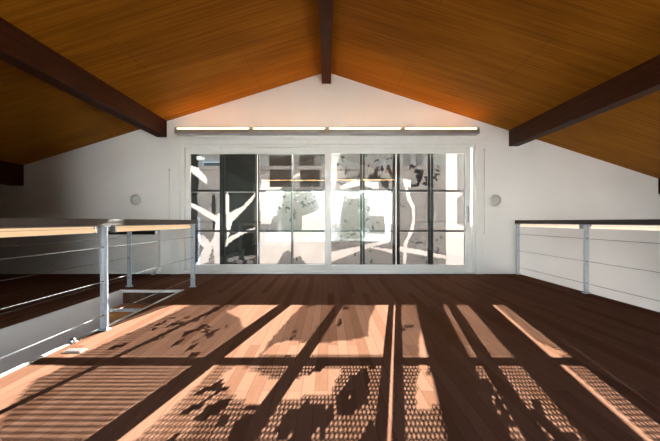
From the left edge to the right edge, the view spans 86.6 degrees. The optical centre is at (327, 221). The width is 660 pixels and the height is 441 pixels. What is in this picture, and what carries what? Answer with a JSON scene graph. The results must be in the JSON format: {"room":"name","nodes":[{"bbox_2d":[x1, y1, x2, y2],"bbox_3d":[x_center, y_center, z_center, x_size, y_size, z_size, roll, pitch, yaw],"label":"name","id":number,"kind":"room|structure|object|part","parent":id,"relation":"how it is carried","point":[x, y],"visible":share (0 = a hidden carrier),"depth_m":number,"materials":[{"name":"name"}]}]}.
{"room":"loft","nodes":[
{"label":"loft","id":0,"kind":"room"},
{"bbox_2d":[0,294,122,373],"bbox_3d":[-2.808,2.310,2.800,0.105,2.720,4.400,0,0,0],"label":"wall","id":1,"kind":"structure","parent":0,"point":[10,343],"depth_m":3.45,"materials":[{"name":"paint"}]},
{"bbox_2d":[0,289,122,336],"bbox_3d":[-2.766,0.941,2.800,0.028,0.058,3.800,0,0,0],"label":"trim","id":2,"kind":"structure","parent":1,"relation":"attached to","point":[13,328],"depth_m":3.48,"materials":[{"name":"paint"}]},
{"bbox_2d":[0,274,659,440],"bbox_3d":[-1.445,1.040,2.490,9.610,0.240,7.300,0,0,0],"label":"floor","id":3,"kind":"structure","parent":0,"point":[226,357],"depth_m":2.25,"materials":[{"name":"brown wood"}]},
{"bbox_2d":[1,231,132,313],"bbox_3d":[-2.810,0.449,1.935,0.084,0.942,6.150,0,0,0],"label":"cable railing","id":4,"kind":"object","parent":3,"relation":"on","point":[129,233],"visible":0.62,"depth_m":4.94,"materials":[{"name":"metal"}]},
{"bbox_3d":[-2.810,0.474,4.950,0.061,0.873,0.016,0,0,0],"label":"post","id":5,"kind":"part","parent":4,"relation":"part of","materials":[{"name":"metal"}]},
{"bbox_2d":[62,348,87,352],"bbox_3d":[-1.797,0.916,2.486,0.130,0.008,0.082,0,0,0],"label":"floor outlet","id":6,"kind":"object","parent":3,"relation":"on","point":[71,350],"visible":1,"depth_m":2.47,"materials":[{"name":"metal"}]},
{"bbox_3d":[-1.797,0.913,2.486,0.106,0.003,0.060,0,0,0],"label":"lid","id":7,"kind":"part","parent":6,"relation":"part of","materials":[{"name":"silver metal"}]},
{"bbox_2d":[0,290,182,377],"bbox_3d":[-1.946,0.932,2.800,0.032,0.036,3.800,0,0,0],"label":"trim","id":8,"kind":"structure","parent":3,"relation":"attached to","point":[124,317],"depth_m":2.60,"materials":[{"name":"white paint"}]},
{"bbox_2d":[68,338,76,342],"bbox_3d":[-1.940,0.898,2.660,0.056,0.027,0.056,0,0,0],"label":"stud","id":9,"kind":"object","parent":8,"relation":"on","point":[72,340],"visible":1,"depth_m":2.65,"materials":[{"name":"metal"}]},
{"bbox_2d":[0,218,196,358],"bbox_3d":[-1.900,0.449,1.925,0.084,0.942,6.130,0,0,0],"label":"cable railing","id":10,"kind":"object","parent":3,"relation":"on","point":[103,224],"visible":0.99,"depth_m":2.96,"materials":[{"name":"metal"}]},
{"bbox_2d":[0,226,96,237],"bbox_3d":[-1.899,0.065,1.970,0.058,0.060,1.740,0,0,0],"label":"light","id":11,"kind":"object","parent":10,"relation":"attached to","point":[5,232],"visible":0.96,"depth_m":2.32,"materials":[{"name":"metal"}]},
{"bbox_3d":[-1.900,0.006,1.925,0.070,0.056,6.130,0,0,0],"label":"handrail","id":12,"kind":"part","parent":10,"relation":"part of","materials":[{"name":"brown wood"}]},
{"bbox_3d":[-1.900,0.474,2.970,0.061,0.873,0.016,0,0,0],"label":"post","id":13,"kind":"part","parent":10,"relation":"part of","materials":[{"name":"metal"}]},
{"bbox_2d":[110,224,191,231],"bbox_3d":[-1.899,0.065,3.940,0.058,0.060,1.720,0,0,0],"label":"light","id":14,"kind":"object","parent":10,"relation":"attached to","point":[114,228],"visible":0.88,"depth_m":3.63,"materials":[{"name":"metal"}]},
{"bbox_3d":[-1.900,0.474,4.920,0.061,0.873,0.016,0,0,0],"label":"post","id":15,"kind":"part","parent":10,"relation":"part of","materials":[{"name":"metal"}]},
{"bbox_2d":[515,219,659,300],"bbox_3d":[3.310,0.449,2.502,0.084,0.942,7.285,0,0,0],"label":"cable railing","id":16,"kind":"object","parent":3,"relation":"on","point":[585,223],"visible":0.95,"depth_m":4.48,"materials":[{"name":"metal"}]},
{"bbox_3d":[3.310,0.474,6.100,0.061,0.873,0.016,0,0,0],"label":"post","id":17,"kind":"part","parent":16,"relation":"part of","materials":[{"name":"metal"}]},
{"bbox_2d":[519,224,583,228],"bbox_3d":[3.310,0.065,5.290,0.059,0.060,1.460,0,0,0],"label":"light","id":18,"kind":"object","parent":16,"relation":"attached to","point":[573,226],"visible":0.84,"depth_m":5.08,"materials":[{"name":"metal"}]},
{"bbox_3d":[3.310,0.474,4.485,0.061,0.873,0.016,0,0,0],"label":"post","id":19,"kind":"part","parent":16,"relation":"part of","materials":[{"name":"metal"}]},
{"bbox_3d":[3.310,0.006,2.498,0.070,0.056,7.276,0,0,0],"label":"handrail","id":20,"kind":"part","parent":16,"relation":"part of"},
{"bbox_2d":[589,224,659,230],"bbox_3d":[3.310,0.065,3.700,0.059,0.060,1.400,0,0,0],"label":"light","id":21,"kind":"object","parent":16,"relation":"attached to","point":[592,226],"visible":0.98,"depth_m":3.86,"materials":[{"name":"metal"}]},
{"bbox_2d":[0,0,659,177],"bbox_3d":[0.000,-1.661,2.490,12.800,2.204,7.580,0,0,0],"label":"ceiling","id":22,"kind":"structure","parent":0,"point":[504,64],"depth_m":4.32,"materials":[{"name":"brown wood"}]},
{"bbox_2d":[0,161,23,185],"bbox_3d":[-5.428,-0.817,2.490,0.190,0.382,7.296,0,0,0],"label":"purlin","id":23,"kind":"structure","parent":22,"relation":"attached to","point":[12,174],"depth_m":5.92,"materials":[{"name":"brown wood"}]},
{"bbox_2d":[0,17,166,136],"bbox_3d":[-2.912,-1.629,2.490,0.175,0.303,7.296,0,0,0],"label":"purlin","id":24,"kind":"structure","parent":22,"relation":"attached to","point":[18,49],"depth_m":3.84,"materials":[{"name":"brown wood"}]},
{"bbox_2d":[318,0,332,83],"bbox_3d":[-0.026,-2.527,2.490,0.158,0.230,7.296,0,0,0],"label":"ridge beam","id":25,"kind":"structure","parent":22,"relation":"attached to","point":[325,6],"depth_m":4.59,"materials":[{"name":"brown wood"}]},
{"bbox_2d":[509,54,659,145],"bbox_3d":[3.251,-1.465,2.490,0.165,0.299,7.296,0,0,0],"label":"purlin","id":26,"kind":"structure","parent":22,"relation":"attached to","point":[642,80],"depth_m":4.15,"materials":[{"name":"brown wood"}]},
{"bbox_2d":[658,178,659,193],"bbox_3d":[5.885,-0.628,2.490,0.190,0.291,7.296,0,0,0],"label":"purlin","id":27,"kind":"structure","parent":22,"relation":"attached to","point":[658,178],"depth_m":6.12,"materials":[{"name":"brown wood"}]},
{"bbox_2d":[0,73,659,311],"bbox_3d":[0.000,0.503,6.210,12.800,6.333,0.140,0,0,0],"label":"wall","id":28,"kind":"structure","parent":0,"point":[536,179],"depth_m":6.14,"materials":[{"name":"paint"}]},
{"bbox_2d":[97,228,160,274],"bbox_3d":[-3.456,0.517,6.080,1.053,0.806,0.112,0,0,0],"label":"wall heater","id":29,"kind":"object","parent":28,"relation":"attached to","point":[145,256],"visible":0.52,"depth_m":6.03,"materials":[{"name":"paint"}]},
{"bbox_2d":[130,194,141,205],"bbox_3d":[-3.368,-0.377,6.135,0.210,0.210,0.011,0,0,0],"label":"wall speaker","id":30,"kind":"object","parent":28,"relation":"attached to","point":[136,199],"visible":1,"depth_m":6.13,"materials":[{"name":"paint"}]},
{"bbox_2d":[131,195,140,204],"bbox_3d":[-3.368,-0.377,6.134,0.188,0.188,0.008,0,0,0],"label":"grille","id":31,"kind":"object","parent":30,"relation":"attached to","point":[135,199],"depth_m":6.13,"materials":[{"name":"white plastic"}]},
{"bbox_2d":[168,134,485,273],"bbox_3d":[-0.022,-0.302,6.175,5.535,2.445,0.190,0,0,0],"label":"window frame","id":32,"kind":"structure","parent":28,"relation":"in","point":[181,147],"depth_m":6.14,"materials":[{"name":"paint"}]},
{"bbox_3d":[-1.237,-0.218,6.235,2.579,2.186,0.040,0,0,0],"label":"sash","id":33,"kind":"part","parent":32,"relation":"part of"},
{"bbox_3d":[-0.022,-1.474,6.110,5.535,0.102,0.060,0,0,0],"label":"head moulding","id":34,"kind":"part","parent":32,"relation":"part of","materials":[{"name":"paint"}]},
{"bbox_3d":[1.235,-0.218,6.180,2.558,2.186,0.040,0,0,0],"label":"sash","id":35,"kind":"part","parent":32,"relation":"part of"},
{"bbox_2d":[174,127,479,135],"bbox_3d":[-0.017,-1.547,6.035,5.180,0.109,0.205,0,0,0],"label":"strip light","id":36,"kind":"object","parent":28,"relation":"attached to","point":[250,131],"visible":1,"depth_m":5.94,"materials":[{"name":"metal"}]},
{"bbox_2d":[484,149,484,233],"bbox_3d":[2.739,-0.531,6.128,0.024,1.486,0.024,0,0,0],"label":"pull cord","id":37,"kind":"object","parent":28,"relation":"hanging from","point":[484,149],"visible":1,"depth_m":6.12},
{"bbox_2d":[490,194,501,205],"bbox_3d":[2.939,-0.377,6.135,0.210,0.210,0.011,0,0,0],"label":"wall speaker","id":38,"kind":"object","parent":28,"relation":"attached to","point":[495,199],"visible":1,"depth_m":6.13,"materials":[{"name":"paint"}]},
{"bbox_3d":[-0.036,-0.221,6.340,5.272,2.446,0.070,0,0,0],"label":"track","id":39,"kind":"object","parent":28,"relation":"attached to","visible":0},
{"bbox_2d":[191,154,221,263],"bbox_3d":[-2.244,-0.231,6.340,0.652,2.266,0.036,0,0,0],"label":"screen","id":40,"kind":"object","parent":39,"relation":"attached to","point":[215,208],"visible":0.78,"depth_m":6.34,"materials":[{"name":"black metal"}]},
{"bbox_3d":[-2.252,0.516,6.340,0.591,0.652,0.001,0,0,0],"label":"infill panel","id":41,"kind":"part","parent":40,"relation":"part of","materials":[{"name":"clear glass"}]},
{"bbox_3d":[-2.252,-0.936,6.340,0.591,0.734,0.001,0,0,0],"label":"infill panel","id":42,"kind":"part","parent":40,"relation":"part of","materials":[{"name":"glass"}]},
{"bbox_3d":[-2.252,-0.188,6.340,0.591,0.687,0.001,0,0,0],"label":"infill panel","id":43,"kind":"part","parent":40,"relation":"part of","materials":[{"name":"clear glass"}]},
{"bbox_2d":[222,154,256,263],"bbox_3d":[-1.597,-0.231,6.340,0.630,2.266,0.036,0,0,0],"label":"screen","id":44,"kind":"object","parent":39,"relation":"attached to","point":[239,171],"visible":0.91,"depth_m":6.34,"materials":[{"name":"black metal"}]},
{"bbox_3d":[-1.589,-0.936,6.340,0.558,0.734,0.001,0,0,0],"label":"infill panel","id":45,"kind":"part","parent":44,"relation":"part of","materials":[{"name":"clear glass"}]},
{"bbox_3d":[-1.589,-0.188,6.340,0.558,0.687,0.001,0,0,0],"label":"infill panel","id":46,"kind":"part","parent":44,"relation":"part of","materials":[{"name":"glass"}]},
{"bbox_3d":[-1.589,0.516,6.340,0.558,0.652,0.001,0,0,0],"label":"infill panel","id":47,"kind":"part","parent":44,"relation":"part of","materials":[{"name":"clear glass"}]},
{"bbox_2d":[258,154,291,263],"bbox_3d":[-0.957,-0.231,6.340,0.615,2.266,0.036,0,0,0],"label":"screen","id":48,"kind":"object","parent":39,"relation":"attached to","point":[282,209],"visible":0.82,"depth_m":6.34,"materials":[{"name":"black metal"}]},
{"bbox_3d":[-0.952,-0.936,6.340,0.571,0.734,0.001,0,0,0],"label":"infill panel","id":49,"kind":"part","parent":48,"relation":"part of","materials":[{"name":"clear glass"}]},
{"bbox_3d":[-0.952,-0.188,6.340,0.571,0.687,0.001,0,0,0],"label":"infill panel","id":50,"kind":"part","parent":48,"relation":"part of","materials":[{"name":"glass"}]},
{"bbox_3d":[-0.952,0.681,6.340,0.571,0.323,0.001,0,0,0],"label":"infill panel","id":51,"kind":"part","parent":48,"relation":"part of","materials":[{"name":"clear glass"}]},
{"bbox_2d":[292,154,324,263],"bbox_3d":[-0.328,-0.231,6.340,0.632,2.266,0.036,0,0,0],"label":"screen","id":52,"kind":"object","parent":39,"relation":"attached to","point":[319,169],"visible":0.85,"depth_m":6.34,"materials":[{"name":"black metal"}]},
{"bbox_3d":[-0.338,0.733,6.340,0.578,0.219,0.001,0,0,0],"label":"infill panel","id":53,"kind":"part","parent":52,"relation":"part of","materials":[{"name":"clear glass"}]},
{"bbox_3d":[-0.338,-0.936,6.340,0.578,0.734,0.001,0,0,0],"label":"infill panel","id":54,"kind":"part","parent":52,"relation":"part of","materials":[{"name":"clear glass"}]},
{"bbox_3d":[-0.338,-0.188,6.340,0.578,0.687,0.001,0,0,0],"label":"infill panel","id":55,"kind":"part","parent":52,"relation":"part of","materials":[{"name":"glass"}]},
{"bbox_2d":[331,154,361,264],"bbox_3d":[0.306,-0.231,6.340,0.624,2.266,0.036,0,0,0],"label":"screen","id":56,"kind":"object","parent":39,"relation":"attached to","point":[350,169],"visible":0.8,"depth_m":6.34,"materials":[{"name":"black metal"}]},
{"bbox_3d":[0.306,-0.188,6.340,0.543,0.687,0.001,0,0,0],"label":"infill panel","id":57,"kind":"part","parent":56,"relation":"part of","materials":[{"name":"clear glass"}]},
{"bbox_3d":[0.306,0.516,6.340,0.543,0.652,0.001,0,0,0],"label":"infill panel","id":58,"kind":"part","parent":56,"relation":"part of","materials":[{"name":"clear glass"}]},
{"bbox_3d":[0.306,-0.936,6.340,0.543,0.734,0.001,0,0,0],"label":"infill panel","id":59,"kind":"part","parent":56,"relation":"part of","materials":[{"name":"clear glass"}]},
{"bbox_2d":[362,154,395,264],"bbox_3d":[0.922,-0.231,6.340,0.595,2.266,0.036,0,0,0],"label":"screen","id":60,"kind":"object","parent":39,"relation":"attached to","point":[369,169],"visible":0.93,"depth_m":6.34,"materials":[{"name":"black metal"}]},
{"bbox_3d":[0.916,-0.936,6.340,0.502,0.734,0.001,0,0,0],"label":"infill panel","id":61,"kind":"part","parent":60,"relation":"part of","materials":[{"name":"clear glass"}]},
{"bbox_3d":[0.916,-0.188,6.340,0.502,0.687,0.001,0,0,0],"label":"infill panel","id":62,"kind":"part","parent":60,"relation":"part of","materials":[{"name":"clear glass"}]},
{"bbox_3d":[0.916,0.516,6.340,0.502,0.652,0.001,0,0,0],"label":"infill panel","id":63,"kind":"part","parent":60,"relation":"part of","materials":[{"name":"glass"}]},
{"bbox_2d":[396,154,429,264],"bbox_3d":[1.546,-0.231,6.340,0.608,2.266,0.036,0,0,0],"label":"screen","id":64,"kind":"object","parent":39,"relation":"attached to","point":[401,169],"visible":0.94,"depth_m":6.34,"materials":[{"name":"black metal"}]},
{"bbox_3d":[1.551,-0.936,6.340,0.507,0.734,0.001,0,0,0],"label":"infill panel","id":65,"kind":"part","parent":64,"relation":"part of","materials":[{"name":"clear glass"}]},
{"bbox_3d":[1.551,-0.188,6.340,0.507,0.687,0.001,0,0,0],"label":"infill panel","id":66,"kind":"part","parent":64,"relation":"part of","materials":[{"name":"clear glass"}]},
{"bbox_3d":[1.551,0.516,6.340,0.507,0.652,0.001,0,0,0],"label":"infill panel","id":67,"kind":"part","parent":64,"relation":"part of","materials":[{"name":"clear glass"}]},
{"bbox_2d":[430,154,464,264],"bbox_3d":[2.176,-0.231,6.340,0.641,2.266,0.036,0,0,0],"label":"screen","id":68,"kind":"object","parent":39,"relation":"attached to","point":[435,170],"visible":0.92,"depth_m":6.34,"materials":[{"name":"black metal"}]},
{"bbox_3d":[2.186,0.516,6.340,0.567,0.652,0.001,0,0,0],"label":"infill panel","id":69,"kind":"part","parent":68,"relation":"part of","materials":[{"name":"glass"}]},
{"bbox_3d":[2.186,-0.936,6.340,0.567,0.734,0.001,0,0,0],"label":"infill panel","id":70,"kind":"part","parent":68,"relation":"part of","materials":[{"name":"clear glass"}]},
{"bbox_3d":[2.186,-0.188,6.340,0.567,0.687,0.001,0,0,0],"label":"infill panel","id":71,"kind":"part","parent":68,"relation":"part of","materials":[{"name":"clear glass"}]},
{"bbox_3d":[0.000,3.720,2.490,12.500,0.100,7.300,0,0,0],"label":"floor","id":72,"kind":"structure","parent":0,"visible":0},
{"bbox_2d":[109,290,179,322],"bbox_3d":[-2.359,2.292,2.669,0.786,2.752,4.102,0,0,0],"label":"staircase","id":73,"kind":"structure","parent":72,"relation":"on","point":[131,308],"depth_m":4.49,"materials":[{"name":"paint"}]},
{"label":"outside","id":74,"kind":"structure","parent":0,"visible":0},
{"bbox_3d":[0.000,3.880,0.000,120.000,0.180,120.000,0,0,0],"label":"ground","id":75,"kind":"structure","parent":74,"visible":0},
{"bbox_2d":[309,154,322,165],"bbox_3d":[-0.470,-0.828,14.824,1.984,9.240,2.236,0,0,0],"label":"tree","id":76,"kind":"object","parent":75,"relation":"on","point":[309,154],"visible":0.02,"depth_m":14.70,"materials":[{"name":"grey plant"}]},
{"bbox_2d":[191,166,463,264],"bbox_3d":[0.000,1.000,11.790,18.120,5.580,1.020,0,0,0],"label":"house","id":77,"kind":"structure","parent":75,"relation":"on","point":[310,246],"depth_m":11.34,"materials":[{"name":"paint"},{"name":"glass"},{"name":"wood"}]},
{"bbox_2d":[270,173,290,186],"bbox_3d":[-1.500,-1.430,11.330,0.760,0.620,0.080,0,0,0],"label":"shutter","id":78,"kind":"object","parent":77,"relation":"hanging from","point":[283,181],"depth_m":11.29,"materials":[{"name":"brown wood"}]},
{"bbox_2d":[300,170,319,186],"bbox_3d":[-0.585,-1.430,11.330,0.630,0.620,0.080,0,0,0],"label":"shutter","id":79,"kind":"object","parent":77,"relation":"hanging from","point":[305,171],"depth_m":11.29,"materials":[{"name":"brown wood"}]},
{"bbox_2d":[196,154,463,165],"bbox_3d":[-2.500,0.105,19.840,23.120,7.370,3.120,0,0,0],"label":"house","id":80,"kind":"structure","parent":75,"relation":"on","point":[451,159],"depth_m":18.34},
{"bbox_2d":[269,155,293,165],"bbox_3d":[-2.440,-2.900,18.330,1.280,1.240,0.080,0,0,0],"label":"shutter","id":81,"kind":"object","parent":80,"relation":"hanging from","point":[269,155],"depth_m":18.29,"materials":[{"name":"brown wood"}]},
{"bbox_2d":[299,155,313,165],"bbox_3d":[-0.950,-2.900,18.330,1.100,1.240,0.080,0,0,0],"label":"shutter","id":82,"kind":"object","parent":80,"relation":"hanging from","point":[302,155],"depth_m":18.29,"materials":[{"name":"brown wood"}]},
{"bbox_2d":[403,154,410,164],"bbox_3d":[3.055,-1.024,13.562,1.177,9.629,1.179,0,0,0],"label":"tree","id":83,"kind":"object","parent":75,"relation":"on","point":[403,154],"visible":0.02,"depth_m":13.42,"materials":[{"name":"grey plant"}]},
{"bbox_2d":[416,154,422,165],"bbox_3d":[3.886,-1.376,14.944,1.067,10.334,1.174,0,0,0],"label":"tree","id":84,"kind":"object","parent":75,"relation":"on","point":[416,154],"visible":0.02,"depth_m":14.83,"materials":[{"name":"grey plant"}]}
]}

